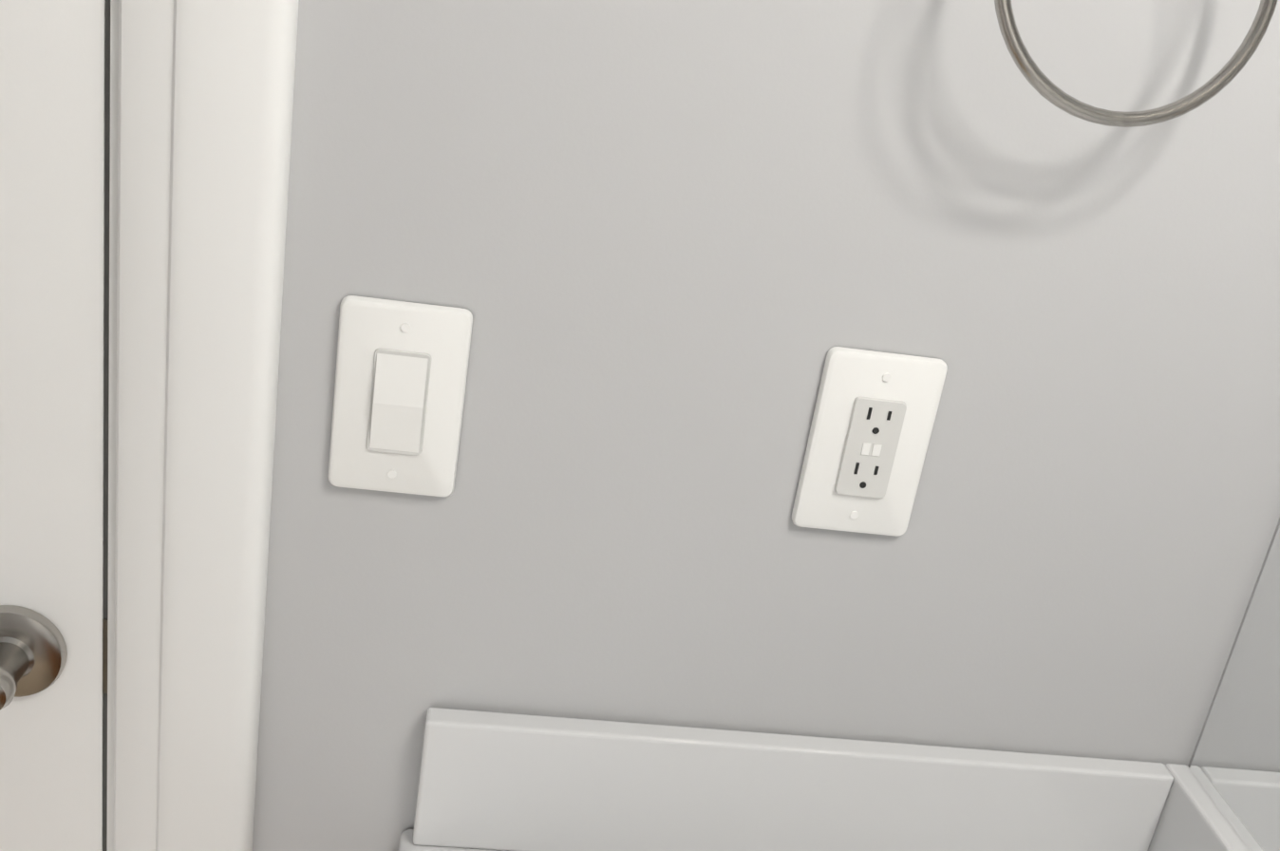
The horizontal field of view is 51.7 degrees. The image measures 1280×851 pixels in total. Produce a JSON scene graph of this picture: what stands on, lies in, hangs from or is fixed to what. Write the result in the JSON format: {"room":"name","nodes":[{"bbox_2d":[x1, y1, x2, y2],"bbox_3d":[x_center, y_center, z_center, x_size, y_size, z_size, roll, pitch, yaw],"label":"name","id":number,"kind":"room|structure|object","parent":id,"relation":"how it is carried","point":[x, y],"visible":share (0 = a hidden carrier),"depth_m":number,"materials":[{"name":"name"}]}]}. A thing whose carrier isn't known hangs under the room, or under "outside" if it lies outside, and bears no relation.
{"room":"bathroom","nodes":[
{"label":"bathroom","id":0,"kind":"room"},
{"bbox_2d":[252,0,1279,850],"bbox_3d":[-0.381,-0.147,0.796,1.920,2.460,0.120,6,22,-8],"label":"wall","id":1,"kind":"structure","parent":0,"point":[668,254],"depth_m":0.82,"materials":[{"name":"grey paint"}]},
{"bbox_2d":[0,0,110,850],"bbox_3d":[-0.715,0.021,0.760,0.786,2.054,0.092,6,22,-8],"label":"door","id":2,"kind":"structure","parent":1,"relation":"in","point":[54,197],"depth_m":0.80,"materials":[{"name":"white paint"}]},
{"bbox_2d":[106,0,299,850],"bbox_3d":[-0.706,-0.036,0.789,0.964,2.164,0.119,6,22,-8],"label":"door frame","id":3,"kind":"structure","parent":1,"relation":"attached to","point":[206,87],"depth_m":0.78,"materials":[{"name":"white paint"}]},
{"bbox_2d":[327,295,472,496],"bbox_3d":[-0.146,-0.014,0.801,0.078,0.124,0.012,6,22,-8],"label":"switch plate","id":4,"kind":"object","parent":1,"relation":"attached to","point":[401,374],"visible":1,"depth_m":0.80,"materials":[{"name":"white plastic"}]},
{"bbox_2d":[791,346,947,536],"bbox_3d":[0.146,0.013,0.842,0.078,0.124,0.010,6,22,-8],"label":"electrical outlet plate","id":5,"kind":"object","parent":1,"relation":"attached to","point":[873,423],"visible":1,"depth_m":0.84,"materials":[{"name":"white plastic"}]},
{"bbox_2d":[994,0,1278,127],"bbox_3d":[0.264,-0.255,0.711,0.160,0.176,0.067,6,22,-8],"label":"towel ring","id":6,"kind":"object","parent":1,"relation":"attached to","point":[1041,83],"visible":1,"depth_m":0.71,"materials":[{"name":"silver metal"}]},
{"bbox_2d":[1187,518,1279,850],"bbox_3d":[0.582,0.293,0.093,0.128,2.460,1.682,6,22,-8],"label":"mirror","id":7,"kind":"object","parent":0,"point":[1234,767],"depth_m":0.89,"materials":[{"name":"clear glass"}]},
{"bbox_3d":[-0.498,1.340,0.488,1.920,0.080,1.802,6,22,-8],"label":"floor","id":8,"kind":"structure","parent":0,"visible":0},
{"bbox_2d":[398,707,1251,850],"bbox_3d":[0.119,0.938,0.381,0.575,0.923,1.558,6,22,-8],"label":"backsplash","id":9,"kind":"structure","parent":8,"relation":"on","point":[488,781],"depth_m":0.92,"materials":[{"name":"white stone"}]}
]}

